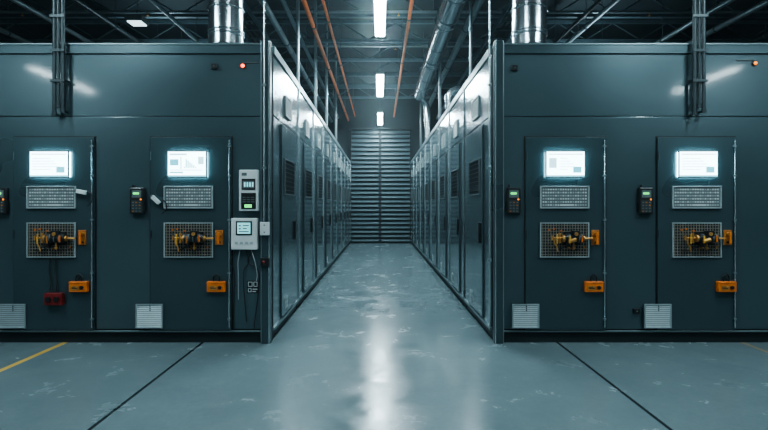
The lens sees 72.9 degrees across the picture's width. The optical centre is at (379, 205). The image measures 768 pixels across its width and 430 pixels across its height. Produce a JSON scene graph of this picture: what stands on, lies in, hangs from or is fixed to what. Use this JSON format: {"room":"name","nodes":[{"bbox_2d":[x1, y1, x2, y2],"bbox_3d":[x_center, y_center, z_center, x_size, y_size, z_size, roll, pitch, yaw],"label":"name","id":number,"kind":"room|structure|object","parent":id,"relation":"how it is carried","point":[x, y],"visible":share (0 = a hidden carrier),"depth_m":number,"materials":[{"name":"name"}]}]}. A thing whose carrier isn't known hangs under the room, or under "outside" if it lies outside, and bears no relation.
{"room":"electrical room","nodes":[
{"label":"electrical room","id":0,"kind":"room"},
{"bbox_2d":[243,0,310,100],"bbox_3d":[-2.550,-3.500,14.200,0.424,0.100,13.200,0,0,0],"label":"cable tray","id":1,"kind":"object","parent":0,"point":[253,19],"visible":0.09,"depth_m":10.19,"materials":[{"name":"paint"}]},
{"bbox_2d":[303,89,448,242],"bbox_3d":[0.000,-1.650,21.150,26.000,6.300,0.100,0,0,0],"label":"wall","id":2,"kind":"structure","parent":0,"point":[407,113],"depth_m":21.10,"materials":[{"name":"paint"}]},
{"bbox_2d":[350,129,379,242],"bbox_3d":[-0.605,-0.792,21.023,1.190,4.584,0.145,0,0,0],"label":"door","id":3,"kind":"structure","parent":2,"relation":"in","point":[364,144],"depth_m":21.03,"materials":[{"name":"metal"}]},
{"bbox_2d":[349,126,411,129],"bbox_3d":[0.025,-3.150,20.997,2.550,0.112,0.195,0,0,0],"label":"trim","id":4,"kind":"structure","parent":2,"relation":"attached to","point":[350,127],"depth_m":20.90,"materials":[{"name":"paint"}]},
{"bbox_2d":[380,129,410,242],"bbox_3d":[0.630,-0.792,21.023,1.240,4.584,0.145,0,0,0],"label":"door","id":5,"kind":"structure","parent":2,"relation":"in","point":[395,145],"depth_m":21.03,"materials":[{"name":"metal"}]},
{"bbox_2d":[0,243,767,429],"bbox_3d":[0.000,1.550,7.550,26.000,0.100,27.100,0,0,0],"label":"floor","id":6,"kind":"structure","parent":0,"point":[381,341],"depth_m":4.52,"materials":[{"name":"concrete"}]},
{"bbox_2d":[0,40,299,343],"bbox_3d":[-3.670,-0.152,6.593,5.060,3.304,1.974,0,0,0],"label":"enclosure","id":7,"kind":"object","parent":6,"relation":"on","point":[128,105],"visible":0.99,"depth_m":5.69,"materials":[{"name":"paint"}]},
{"bbox_2d":[0,187,9,213],"bbox_3d":[-4.131,-0.072,5.660,0.168,0.318,0.056,0,0,0],"label":"controller","id":8,"kind":"object","parent":7,"relation":"attached to","point":[4,192],"visible":1,"depth_m":5.64,"materials":[{"name":"black plastic"}]},
{"bbox_2d":[0,304,25,327],"bbox_3d":[-4.000,1.197,5.654,0.294,0.261,0.020,0,0,0],"label":"vent","id":9,"kind":"object","parent":7,"relation":"attached to","point":[11,315],"depth_m":5.65,"materials":[{"name":"metal"}]},
{"bbox_2d":[29,151,69,177],"bbox_3d":[-3.578,-0.452,5.641,0.430,0.294,0.050,0,0,0],"label":"monitor","id":10,"kind":"object","parent":7,"relation":"attached to","point":[42,164],"visible":1,"depth_m":5.62,"materials":[{"name":"white glass"}]},
{"bbox_2d":[26,222,75,257],"bbox_3d":[-3.565,0.370,5.606,0.555,0.381,0.121,0,0,0],"label":"panel","id":11,"kind":"object","parent":7,"relation":"attached to","point":[43,239],"visible":1,"depth_m":5.65,"materials":[{"name":"paint"}]},
{"bbox_2d":[26,186,75,208],"bbox_3d":[-3.576,-0.095,5.655,0.533,0.245,0.022,0,0,0],"label":"panel","id":12,"kind":"object","parent":7,"relation":"attached to","point":[37,197],"visible":1,"depth_m":5.66,"materials":[{"name":"grey plastic"}]},
{"bbox_2d":[44,258,64,304],"bbox_3d":[-3.529,0.818,5.627,0.190,0.509,0.078,0,0,0],"label":"junction box","id":13,"kind":"object","parent":7,"relation":"attached to","point":[49,298],"visible":1,"depth_m":5.61,"materials":[{"name":"red paint"}]},
{"bbox_2d":[50,0,69,116],"bbox_3d":[-3.470,-2.881,5.636,0.158,3.818,0.105,0,0,0],"label":"bundle","id":14,"kind":"object","parent":7,"relation":"attached to","point":[53,15],"visible":1,"depth_m":5.60,"materials":[{"name":"grey metal"}]},
{"bbox_2d":[69,274,88,291],"bbox_3d":[-3.265,0.832,5.633,0.204,0.197,0.066,0,0,0],"label":"box","id":15,"kind":"object","parent":7,"relation":"attached to","point":[74,286],"visible":1,"depth_m":5.62,"materials":[{"name":"orange paint"}]},
{"bbox_2d":[130,185,145,213],"bbox_3d":[-2.639,-0.072,5.660,0.168,0.318,0.056,0,0,0],"label":"controller","id":16,"kind":"object","parent":7,"relation":"attached to","point":[137,194],"visible":1,"depth_m":5.64,"materials":[{"name":"black plastic"}]},
{"bbox_2d":[135,304,162,327],"bbox_3d":[-2.509,1.197,5.654,0.294,0.261,0.020,0,0,0],"label":"vent","id":17,"kind":"object","parent":7,"relation":"attached to","point":[146,315],"depth_m":5.65,"materials":[{"name":"metal"}]},
{"bbox_2d":[167,151,206,177],"bbox_3d":[-2.087,-0.452,5.641,0.430,0.294,0.050,0,0,0],"label":"monitor","id":18,"kind":"object","parent":7,"relation":"attached to","point":[180,164],"visible":1,"depth_m":5.62,"materials":[{"name":"white glass"}]},
{"bbox_2d":[163,186,212,208],"bbox_3d":[-2.084,-0.095,5.655,0.533,0.245,0.022,0,0,0],"label":"panel","id":19,"kind":"object","parent":7,"relation":"attached to","point":[176,197],"visible":1,"depth_m":5.66,"materials":[{"name":"grey plastic"}]},
{"bbox_2d":[164,222,213,257],"bbox_3d":[-2.074,0.370,5.606,0.555,0.381,0.121,0,0,0],"label":"panel","id":20,"kind":"object","parent":7,"relation":"attached to","point":[181,239],"visible":1,"depth_m":5.66,"materials":[{"name":"paint"}]},
{"bbox_2d":[207,274,225,291],"bbox_3d":[-1.774,0.832,5.633,0.204,0.197,0.066,0,0,0],"label":"box","id":21,"kind":"object","parent":7,"relation":"attached to","point":[212,286],"visible":1,"depth_m":5.62,"materials":[{"name":"orange paint"}]},
{"bbox_2d":[207,0,244,42],"bbox_3d":[-1.881,-3.286,6.350,0.530,3.019,0.530,0,0,0],"label":"ventilation duct","id":22,"kind":"object","parent":7,"relation":"on","point":[225,17],"visible":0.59,"depth_m":6.17,"materials":[{"name":"metal"}]},
{"bbox_2d":[231,218,259,328],"bbox_3d":[-1.469,0.735,5.648,0.316,1.209,0.080,0,0,0],"label":"controller","id":23,"kind":"object","parent":7,"relation":"attached to","point":[244,231],"visible":1,"depth_m":5.62,"materials":[{"name":"white plastic"}]},
{"bbox_2d":[239,170,258,210],"bbox_3d":[-1.420,-0.169,5.642,0.207,0.446,0.092,0,0,0],"label":"meter","id":24,"kind":"object","parent":7,"relation":"attached to","point":[248,179],"visible":1,"depth_m":5.61,"materials":[{"name":"white plastic"}]},
{"bbox_2d":[247,281,258,292],"bbox_3d":[-1.391,0.884,5.684,0.125,0.136,0.008,0,0,0],"label":"label","id":25,"kind":"object","parent":7,"relation":"attached to","point":[252,286],"visible":1,"depth_m":5.68,"materials":[{"name":"white plastic"}]},
{"bbox_2d":[262,0,265,221],"bbox_3d":[-1.257,-2.308,5.637,0.040,4.964,0.030,0,0,0],"label":"conduit","id":26,"kind":"object","parent":7,"relation":"attached to","point":[263,83],"visible":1,"depth_m":5.63,"materials":[{"name":"metal"}]},
{"bbox_2d":[260,222,269,234],"bbox_3d":[-1.246,0.245,5.625,0.098,0.142,0.054,0,0,0],"label":"junction box","id":27,"kind":"object","parent":7,"relation":"attached to","point":[264,226],"visible":1,"depth_m":5.60,"materials":[{"name":"white plastic"}]},
{"bbox_2d":[285,95,291,120],"bbox_3d":[-1.177,-1.250,6.680,0.020,0.260,0.400,0,0,0],"label":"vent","id":28,"kind":"object","parent":7,"relation":"attached to","point":[288,103],"depth_m":6.68,"materials":[{"name":"grey metal"}]},
{"bbox_2d":[284,158,294,195],"bbox_3d":[-1.157,-0.360,6.680,0.018,0.440,0.720,0,0,0],"label":"vent","id":29,"kind":"object","parent":7,"relation":"attached to","point":[289,165],"depth_m":6.68,"materials":[{"name":"grey metal"}]},
{"bbox_2d":[296,86,313,307],"bbox_3d":[-2.320,-0.137,8.445,2.360,3.274,1.650,0,0,0],"label":"tall cabinet","id":30,"kind":"object","parent":6,"relation":"on","point":[306,106],"visible":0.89,"depth_m":8.26,"materials":[{"name":"metal"}]},
{"bbox_2d":[296,0,299,83],"bbox_3d":[-1.420,-3.287,9.000,0.117,3.023,0.120,0,0,0],"label":"riser pipe","id":31,"kind":"object","parent":30,"relation":"on","point":[297,1],"visible":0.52,"depth_m":8.97,"materials":[{"name":"metal"}]},
{"bbox_2d":[305,119,309,138],"bbox_3d":[-1.177,-1.250,8.445,0.020,0.260,0.400,0,0,0],"label":"vent","id":32,"kind":"object","parent":30,"relation":"attached to","point":[307,125],"depth_m":8.45,"materials":[{"name":"grey metal"}]},
{"bbox_2d":[305,169,311,197],"bbox_3d":[-1.157,-0.360,8.445,0.018,0.440,0.720,0,0,0],"label":"vent","id":33,"kind":"object","parent":30,"relation":"attached to","point":[308,173],"depth_m":8.44,"materials":[{"name":"grey metal"}]},
{"bbox_2d":[311,107,323,289],"bbox_3d":[-2.320,-0.137,10.095,2.360,3.274,1.650,0,0,0],"label":"tall cabinet","id":34,"kind":"object","parent":6,"relation":"on","point":[318,121],"visible":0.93,"depth_m":9.89,"materials":[{"name":"metal"}]},
{"bbox_2d":[313,0,317,109],"bbox_3d":[-1.400,-3.287,11.300,0.127,3.023,0.130,0,0,0],"label":"riser pipe","id":35,"kind":"object","parent":34,"relation":"on","point":[315,70],"visible":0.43,"depth_m":11.27,"materials":[{"name":"metal"}]},
{"bbox_2d":[318,175,322,198],"bbox_3d":[-1.157,-0.360,10.095,0.018,0.440,0.720,0,0,0],"label":"vent","id":36,"kind":"object","parent":34,"relation":"attached to","point":[320,179],"depth_m":10.14,"materials":[{"name":"grey metal"}]},
{"bbox_2d":[322,122,331,276],"bbox_3d":[-2.320,-0.137,11.745,2.360,3.274,1.650,0,0,0],"label":"tall cabinet","id":37,"kind":"object","parent":6,"relation":"on","point":[327,133],"visible":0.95,"depth_m":11.60,"materials":[{"name":"metal"}]},
{"bbox_2d":[325,24,327,125],"bbox_3d":[-1.400,-3.287,13.600,0.127,3.023,0.130,0,0,0],"label":"riser pipe","id":38,"kind":"object","parent":37,"relation":"on","point":[326,25],"visible":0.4,"depth_m":13.57,"materials":[{"name":"metal"}]},
{"bbox_2d":[327,180,330,199],"bbox_3d":[-1.157,-0.360,11.745,0.018,0.440,0.720,0,0,0],"label":"vent","id":39,"kind":"object","parent":37,"relation":"attached to","point":[328,181],"depth_m":11.69,"materials":[{"name":"grey metal"}]},
{"bbox_2d":[329,134,336,267],"bbox_3d":[-2.320,-0.137,13.395,2.360,3.274,1.650,0,0,0],"label":"tall cabinet","id":40,"kind":"object","parent":6,"relation":"on","point":[334,141],"visible":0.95,"depth_m":13.33,"materials":[{"name":"metal"}]},
{"bbox_2d":[334,54,336,139],"bbox_3d":[-1.400,-3.287,16.500,0.136,3.023,0.140,0,0,0],"label":"riser pipe","id":41,"kind":"object","parent":40,"relation":"on","point":[335,113],"visible":0.48,"depth_m":16.47,"materials":[{"name":"metal"}]},
{"bbox_2d":[335,142,341,260],"bbox_3d":[-2.320,-0.137,15.045,2.360,3.274,1.650,0,0,0],"label":"tall cabinet","id":42,"kind":"object","parent":6,"relation":"on","point":[339,149],"visible":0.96,"depth_m":14.97,"materials":[{"name":"metal"}]},
{"bbox_2d":[340,149,344,254],"bbox_3d":[-2.320,-0.137,16.695,2.360,3.274,1.650,0,0,0],"label":"tall cabinet","id":43,"kind":"object","parent":6,"relation":"on","point":[343,152],"visible":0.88,"depth_m":16.61,"materials":[{"name":"metal"}]},
{"bbox_2d":[344,154,347,249],"bbox_3d":[-2.320,-0.137,18.345,2.360,3.274,1.650,0,0,0],"label":"tall cabinet","id":44,"kind":"object","parent":6,"relation":"on","point":[346,157],"visible":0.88,"depth_m":18.10,"materials":[{"name":"metal"}]},
{"bbox_2d":[347,158,350,245],"bbox_3d":[-2.320,-0.137,19.995,2.360,3.274,1.650,0,0,0],"label":"tall cabinet","id":45,"kind":"object","parent":6,"relation":"on","point":[349,161],"visible":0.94,"depth_m":19.88,"materials":[{"name":"metal"}]},
{"bbox_2d":[410,159,413,245],"bbox_3d":[2.370,-0.137,19.995,2.360,3.274,1.650,0,0,0],"label":"tall cabinet","id":46,"kind":"object","parent":6,"relation":"on","point":[412,160],"visible":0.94,"depth_m":19.57,"materials":[{"name":"metal"}]},
{"bbox_2d":[413,154,417,249],"bbox_3d":[2.370,-0.137,18.345,2.360,3.274,1.650,0,0,0],"label":"tall cabinet","id":47,"kind":"object","parent":6,"relation":"on","point":[415,156],"visible":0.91,"depth_m":17.92,"materials":[{"name":"metal"}]},
{"bbox_2d":[420,67,421,146],"bbox_3d":[1.420,-3.287,18.000,0.136,3.023,0.140,0,0,0],"label":"riser pipe","id":48,"kind":"object","parent":47,"relation":"on","point":[420,67],"visible":0.45,"depth_m":17.97,"materials":[{"name":"metal"}]},
{"bbox_2d":[416,149,421,254],"bbox_3d":[2.370,-0.137,16.695,2.360,3.274,1.650,0,0,0],"label":"tall cabinet","id":49,"kind":"object","parent":6,"relation":"on","point":[418,154],"visible":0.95,"depth_m":16.30,"materials":[{"name":"metal"}]},
{"bbox_2d":[420,98,430,140],"bbox_3d":[1.315,-2.621,15.821,0.590,1.694,0.304,0,0,-35],"label":"duct","id":50,"kind":"object","parent":49,"relation":"on","point":[427,116],"visible":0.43,"depth_m":15.81,"materials":[{"name":"metal"}]},
{"bbox_2d":[420,141,425,259],"bbox_3d":[2.370,-0.137,15.045,2.360,3.274,1.650,0,0,0],"label":"tall cabinet","id":51,"kind":"object","parent":6,"relation":"on","point":[422,148],"visible":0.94,"depth_m":14.80,"materials":[{"name":"metal"}]},
{"bbox_2d":[425,134,432,267],"bbox_3d":[2.370,-0.137,13.395,2.360,3.274,1.650,0,0,0],"label":"tall cabinet","id":52,"kind":"object","parent":6,"relation":"on","point":[428,139],"visible":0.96,"depth_m":13.19,"materials":[{"name":"metal"}]},
{"bbox_2d":[438,63,441,120],"bbox_3d":[1.450,-3.287,12.600,0.127,3.023,0.130,0,0,0],"label":"riser pipe","id":53,"kind":"object","parent":52,"relation":"on","point":[439,67],"visible":0.38,"depth_m":12.57,"materials":[{"name":"metal"}]},
{"bbox_2d":[430,122,440,276],"bbox_3d":[2.370,-0.137,11.745,2.360,3.274,1.650,0,0,0],"label":"tall cabinet","id":54,"kind":"object","parent":6,"relation":"on","point":[434,134],"visible":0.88,"depth_m":11.54,"materials":[{"name":"metal"}]},
{"bbox_2d":[431,180,435,199],"bbox_3d":[1.207,-0.360,11.745,0.018,0.440,0.720,0,0,0],"label":"vent","id":55,"kind":"object","parent":54,"relation":"attached to","point":[433,183],"depth_m":11.74,"materials":[{"name":"grey metal"}]},
{"bbox_2d":[438,108,450,288],"bbox_3d":[2.370,-0.137,10.095,2.360,3.274,1.650,0,0,0],"label":"tall cabinet","id":56,"kind":"object","parent":6,"relation":"on","point":[444,122],"visible":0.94,"depth_m":9.80,"materials":[{"name":"metal"}]},
{"bbox_2d":[440,175,444,198],"bbox_3d":[1.207,-0.360,10.095,0.018,0.440,0.720,0,0,0],"label":"vent","id":57,"kind":"object","parent":56,"relation":"attached to","point":[442,177],"depth_m":10.04,"materials":[{"name":"grey metal"}]},
{"bbox_2d":[445,86,461,110],"bbox_3d":[1.583,-2.090,10.400,0.574,0.632,0.240,0,0,0],"label":"duct","id":58,"kind":"object","parent":56,"relation":"on","point":[451,92],"visible":0.32,"depth_m":10.33,"materials":[{"name":"metal"}]},
{"bbox_2d":[448,85,466,307],"bbox_3d":[2.370,-0.137,8.445,2.360,3.274,1.650,0,0,0],"label":"tall cabinet","id":59,"kind":"object","parent":6,"relation":"on","point":[456,108],"visible":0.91,"depth_m":8.16,"materials":[{"name":"metal"}]},
{"bbox_2d":[451,169,457,197],"bbox_3d":[1.207,-0.360,8.445,0.018,0.440,0.720,0,0,0],"label":"vent","id":60,"kind":"object","parent":59,"relation":"attached to","point":[454,172],"depth_m":8.44,"materials":[{"name":"grey metal"}]},
{"bbox_2d":[453,119,457,138],"bbox_3d":[1.227,-1.250,8.445,0.020,0.260,0.400,0,0,0],"label":"vent","id":61,"kind":"object","parent":59,"relation":"attached to","point":[455,125],"depth_m":8.46,"materials":[{"name":"grey metal"}]},
{"bbox_2d":[469,0,472,75],"bbox_3d":[1.500,-3.287,8.600,0.107,3.023,0.110,0,0,0],"label":"riser pipe","id":62,"kind":"object","parent":59,"relation":"on","point":[470,1],"visible":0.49,"depth_m":8.58,"materials":[{"name":"metal"}]},
{"bbox_2d":[464,40,767,343],"bbox_3d":[3.695,-0.152,6.593,5.010,3.304,1.974,0,0,0],"label":"enclosure","id":63,"kind":"object","parent":6,"relation":"on","point":[628,106],"visible":0.99,"depth_m":5.69,"materials":[{"name":"paint"}]},
{"bbox_2d":[468,158,479,195],"bbox_3d":[1.207,-0.360,6.680,0.018,0.440,0.720,0,0,0],"label":"vent","id":64,"kind":"object","parent":63,"relation":"attached to","point":[474,164],"depth_m":6.67,"materials":[{"name":"grey metal"}]},
{"bbox_2d":[472,95,478,120],"bbox_3d":[1.227,-1.250,6.680,0.020,0.260,0.400,0,0,0],"label":"vent","id":65,"kind":"object","parent":63,"relation":"attached to","point":[475,103],"depth_m":6.67,"materials":[{"name":"grey metal"}]},
{"bbox_2d":[505,185,520,213],"bbox_3d":[1.453,-0.072,5.660,0.168,0.318,0.056,0,0,0],"label":"controller","id":66,"kind":"object","parent":63,"relation":"attached to","point":[513,194],"visible":1,"depth_m":5.64,"materials":[{"name":"black plastic"}]},
{"bbox_2d":[512,304,538,327],"bbox_3d":[1.584,1.197,5.654,0.294,0.261,0.020,0,0,0],"label":"vent","id":67,"kind":"object","parent":63,"relation":"attached to","point":[523,315],"depth_m":5.65,"materials":[{"name":"metal"}]},
{"bbox_2d":[511,0,547,42],"bbox_3d":[1.819,-3.286,6.350,0.530,3.019,0.530,0,0,0],"label":"ventilation duct","id":68,"kind":"object","parent":63,"relation":"on","point":[529,17],"visible":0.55,"depth_m":6.17,"materials":[{"name":"metal"}]},
{"bbox_2d":[540,186,589,208],"bbox_3d":[2.008,-0.095,5.655,0.533,0.245,0.022,0,0,0],"label":"panel","id":69,"kind":"object","parent":63,"relation":"attached to","point":[551,197],"visible":1,"depth_m":5.66,"materials":[{"name":"grey plastic"}]},
{"bbox_2d":[545,151,584,177],"bbox_3d":[2.006,-0.452,5.641,0.430,0.294,0.050,0,0,0],"label":"monitor","id":70,"kind":"object","parent":63,"relation":"attached to","point":[558,164],"visible":1,"depth_m":5.62,"materials":[{"name":"white glass"}]},
{"bbox_2d":[540,222,592,257],"bbox_3d":[2.019,0.370,5.605,0.555,0.381,0.122,0,0,0],"label":"panel","id":71,"kind":"object","parent":63,"relation":"attached to","point":[557,239],"visible":1,"depth_m":5.66,"materials":[{"name":"paint"}]},
{"bbox_2d":[584,274,603,291],"bbox_3d":[2.318,0.832,5.633,0.204,0.197,0.066,0,0,0],"label":"box","id":72,"kind":"object","parent":63,"relation":"attached to","point":[589,286],"visible":1,"depth_m":5.62,"materials":[{"name":"orange paint"}]},
{"bbox_2d":[637,185,652,213],"bbox_3d":[2.890,-0.072,5.660,0.168,0.318,0.056,0,0,0],"label":"controller","id":73,"kind":"object","parent":63,"relation":"attached to","point":[645,194],"visible":1,"depth_m":5.64,"materials":[{"name":"black plastic"}]},
{"bbox_2d":[644,304,671,327],"bbox_3d":[3.021,1.197,5.654,0.294,0.261,0.020,0,0,0],"label":"vent","id":74,"kind":"object","parent":63,"relation":"attached to","point":[655,315],"depth_m":5.65,"materials":[{"name":"metal"}]},
{"bbox_2d":[672,186,721,208],"bbox_3d":[3.445,-0.095,5.655,0.533,0.245,0.022,0,0,0],"label":"panel","id":75,"kind":"object","parent":63,"relation":"attached to","point":[683,197],"visible":1,"depth_m":5.66,"materials":[{"name":"grey plastic"}]},
{"bbox_2d":[687,0,707,116],"bbox_3d":[3.445,-2.881,5.636,0.163,3.818,0.105,0,0,0],"label":"bundle","id":76,"kind":"object","parent":63,"relation":"attached to","point":[695,15],"visible":1,"depth_m":5.60,"materials":[{"name":"grey metal"}]},
{"bbox_2d":[677,151,717,177],"bbox_3d":[3.442,-0.452,5.641,0.430,0.294,0.050,0,0,0],"label":"monitor","id":77,"kind":"object","parent":63,"relation":"attached to","point":[690,164],"visible":1,"depth_m":5.62,"materials":[{"name":"white glass"}]},
{"bbox_2d":[672,222,726,257],"bbox_3d":[3.456,0.370,5.605,0.555,0.381,0.122,0,0,0],"label":"panel","id":78,"kind":"object","parent":63,"relation":"attached to","point":[689,239],"visible":1,"depth_m":5.65,"materials":[{"name":"paint"}]},
{"bbox_2d":[716,274,736,291],"bbox_3d":[3.755,0.832,5.633,0.204,0.197,0.066,0,0,0],"label":"box","id":79,"kind":"object","parent":63,"relation":"attached to","point":[721,286],"visible":1,"depth_m":5.62,"materials":[{"name":"orange paint"}]},
{"bbox_2d":[0,0,767,83],"bbox_3d":[0.000,-4.850,7.550,26.000,0.100,27.100,0,0,0],"label":"ceiling","id":80,"kind":"structure","parent":0,"point":[96,31],"depth_m":14.06,"materials":[{"name":"black metal"}]},
{"bbox_2d":[0,0,31,42],"bbox_3d":[-8.300,-4.290,14.100,0.128,1.009,13.600,0,0,0],"label":"pipe","id":81,"kind":"object","parent":80,"relation":"hanging from","point":[6,32],"visible":0.27,"depth_m":11.64,"materials":[{"name":"metal"}]},
{"bbox_2d":[10,0,93,42],"bbox_3d":[-7.100,-4.365,14.100,0.128,0.859,13.600,0,0,0],"label":"pipe","id":82,"kind":"object","parent":80,"relation":"hanging from","point":[18,2],"visible":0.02,"depth_m":10.97,"materials":[{"name":"metal"}]},
{"bbox_2d":[72,0,141,42],"bbox_3d":[-5.900,-4.365,14.100,0.128,0.859,13.600,0,0,0],"label":"pipe","id":83,"kind":"object","parent":80,"relation":"hanging from","point":[115,26],"visible":0.37,"depth_m":11.21,"materials":[{"name":"metal"}]},
{"bbox_2d":[125,0,148,25],"bbox_3d":[-4.300,-4.008,9.200,0.300,1.577,0.300,0,0,0],"label":"pendant lamp","id":84,"kind":"object","parent":80,"relation":"hanging from","point":[136,19],"visible":1,"depth_m":9.08,"materials":[{"name":"grey plastic"}]},
{"bbox_2d":[149,0,200,42],"bbox_3d":[-4.100,-4.221,14.100,0.108,1.149,13.600,0,0,0],"label":"pipe","id":85,"kind":"object","parent":80,"relation":"hanging from","point":[196,40],"visible":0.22,"depth_m":10.49,"materials":[{"name":"metal"}]},
{"bbox_2d":[258,0,332,122],"bbox_3d":[-1.950,-4.064,13.925,0.138,1.462,13.950,0,0,0],"label":"pipe","id":86,"kind":"object","parent":80,"relation":"hanging from","point":[278,28],"visible":0.82,"depth_m":10.84,"materials":[{"name":"metal"}]},
{"bbox_2d":[280,0,338,118],"bbox_3d":[-1.680,-4.146,13.925,0.108,1.298,13.950,0,0,0],"label":"pipe","id":87,"kind":"object","parent":80,"relation":"hanging from","point":[283,2],"visible":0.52,"depth_m":11.60,"materials":[{"name":"metal"}]},
{"bbox_2d":[301,0,348,120],"bbox_3d":[-1.280,-4.096,13.450,0.108,1.399,14.900,0,0,0],"label":"conduit","id":88,"kind":"object","parent":80,"relation":"hanging from","point":[304,2],"visible":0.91,"depth_m":11.74,"materials":[{"name":"metal"}]},
{"bbox_2d":[321,0,355,116],"bbox_3d":[-1.000,-4.176,13.450,0.084,1.237,14.900,0,0,0],"label":"conduit","id":89,"kind":"object","parent":80,"relation":"hanging from","point":[328,20],"visible":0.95,"depth_m":12.11,"materials":[{"name":"metal"}]},
{"bbox_2d":[373,0,386,35],"bbox_3d":[0.000,-3.998,8.600,0.210,1.597,2.510,0,0,0],"label":"linear light","id":90,"kind":"object","parent":80,"relation":"hanging from","point":[379,5],"visible":1,"depth_m":8.83,"materials":[{"name":"paint"}]},
{"bbox_2d":[376,72,383,96],"bbox_3d":[0.000,-3.998,14.000,0.210,1.597,2.510,0,0,0],"label":"linear light","id":91,"kind":"object","parent":80,"relation":"hanging from","point":[379,75],"visible":0.93,"depth_m":13.70,"materials":[{"name":"paint"}]},
{"bbox_2d":[377,111,382,124],"bbox_3d":[0.000,-3.998,19.300,0.210,1.597,2.510,0,0,0],"label":"linear light","id":92,"kind":"object","parent":80,"relation":"hanging from","point":[379,113],"visible":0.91,"depth_m":18.98,"materials":[{"name":"paint"}]},
{"bbox_2d":[292,72,468,88],"bbox_3d":[0.000,-4.500,18.650,25.960,0.560,0.100,0,0,0],"label":"roof truss","id":93,"kind":"object","parent":80,"relation":"attached to","point":[330,86],"visible":0.16,"depth_m":18.60,"materials":[{"name":"metal"}]},
{"bbox_2d":[300,84,461,98],"bbox_3d":[0.000,-4.500,20.400,25.960,0.560,0.100,0,0,0],"label":"roof truss","id":94,"kind":"object","parent":80,"relation":"attached to","point":[369,96],"visible":0.12,"depth_m":20.35,"materials":[{"name":"metal"}]},
{"bbox_2d":[273,43,492,61],"bbox_3d":[0.000,-4.500,15.150,25.960,0.560,0.100,0,0,0],"label":"roof truss","id":95,"kind":"object","parent":80,"relation":"attached to","point":[319,59],"visible":0.15,"depth_m":15.10,"materials":[{"name":"metal"}]},
{"bbox_2d":[0,20,767,42],"bbox_3d":[0.000,-4.500,13.400,25.960,0.560,0.100,0,0,0],"label":"roof truss","id":96,"kind":"object","parent":80,"relation":"attached to","point":[13,22],"visible":0.66,"depth_m":13.35,"materials":[{"name":"metal"}]},
{"bbox_2d":[274,45,480,49],"bbox_3d":[0.000,-4.092,13.400,25.800,0.115,0.060,0,0,0],"label":"pipe","id":97,"kind":"object","parent":96,"relation":"hanging from","point":[395,46],"visible":0.12,"depth_m":13.38,"materials":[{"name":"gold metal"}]},
{"bbox_2d":[291,62,476,76],"bbox_3d":[0.000,-4.500,16.900,25.960,0.560,0.100,0,0,0],"label":"roof truss","id":98,"kind":"object","parent":80,"relation":"attached to","point":[368,74],"visible":0.07,"depth_m":16.88,"materials":[{"name":"metal"}]},
{"bbox_2d":[393,0,413,116],"bbox_3d":[0.560,-4.173,13.450,0.096,1.243,14.900,0,0,0],"label":"conduit","id":99,"kind":"object","parent":80,"relation":"hanging from","point":[411,2],"visible":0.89,"depth_m":12.44,"materials":[{"name":"metal"}]},
{"bbox_2d":[414,0,465,100],"bbox_3d":[1.200,-3.970,10.550,0.408,1.649,10.100,0,0,0],"label":"duct","id":100,"kind":"object","parent":80,"relation":"hanging from","point":[449,11],"visible":1,"depth_m":10.24,"materials":[{"name":"metal"}]},
{"bbox_2d":[423,0,483,114],"bbox_3d":[1.800,-4.207,13.925,0.168,1.177,13.950,0,0,0],"label":"pipe","id":101,"kind":"object","parent":80,"relation":"hanging from","point":[477,5],"visible":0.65,"depth_m":11.68,"materials":[{"name":"metal"}]},
{"bbox_2d":[487,0,491,316],"bbox_3d":[1.186,-1.795,5.637,0.040,5.990,0.030,0,0,0],"label":"conduit","id":102,"kind":"object","parent":80,"relation":"attached to","point":[489,84],"visible":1,"depth_m":5.63,"materials":[{"name":"metal"}]},
{"bbox_2d":[552,0,601,42],"bbox_3d":[3.900,-4.198,14.100,0.098,1.194,13.600,0,0,0],"label":"pipe","id":103,"kind":"object","parent":80,"relation":"hanging from","point":[597,2],"visible":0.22,"depth_m":10.38,"materials":[{"name":"metal"}]},
{"bbox_2d":[565,0,619,42],"bbox_3d":[4.600,-4.365,14.100,0.128,0.859,13.600,0,0,0],"label":"pipe","id":104,"kind":"object","parent":80,"relation":"hanging from","point":[611,4],"visible":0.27,"depth_m":11.20,"materials":[{"name":"metal"}]},
{"bbox_2d":[654,0,734,42],"bbox_3d":[6.300,-4.215,14.100,0.128,1.159,13.600,0,0,0],"label":"pipe","id":105,"kind":"object","parent":80,"relation":"hanging from","point":[724,3],"visible":0.26,"depth_m":10.65,"materials":[{"name":"metal"}]},
{"bbox_2d":[685,0,767,42],"bbox_3d":[7.500,-4.335,14.100,0.148,0.919,13.600,0,0,0],"label":"pipe","id":106,"kind":"object","parent":80,"relation":"hanging from","point":[764,3],"visible":0.29,"depth_m":10.95,"materials":[{"name":"metal"}]},
{"bbox_2d":[745,6,767,42],"bbox_3d":[8.600,-4.266,14.100,0.128,1.059,13.600,0,0,0],"label":"pipe","id":107,"kind":"object","parent":80,"relation":"hanging from","point":[765,35],"visible":0.25,"depth_m":11.67,"materials":[{"name":"metal"}]},
{"bbox_2d":[0,10,767,15],"bbox_3d":[0.000,-4.152,11.200,25.800,0.115,0.060,0,0,0],"label":"pipe","id":108,"kind":"object","parent":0,"point":[1,11],"visible":0.67,"depth_m":11.18,"materials":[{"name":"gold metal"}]},
{"bbox_2d":[436,0,511,119],"bbox_3d":[2.450,-3.500,14.200,0.424,0.100,13.200,0,0,0],"label":"cable tray","id":109,"kind":"object","parent":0,"point":[508,7],"visible":0.31,"depth_m":10.73,"materials":[{"name":"paint"}]},
{"bbox_3d":[-13.050,-1.650,7.550,0.100,6.300,27.100,0,0,0],"label":"wall","id":110,"kind":"structure","parent":0,"visible":0},
{"bbox_2d":[0,0,767,17],"bbox_3d":[0.000,-4.500,11.650,25.960,0.560,0.100,0,0,0],"label":"roof truss","id":111,"kind":"object","parent":110,"relation":"attached to","point":[118,15],"visible":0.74,"depth_m":11.60,"materials":[{"name":"metal"}]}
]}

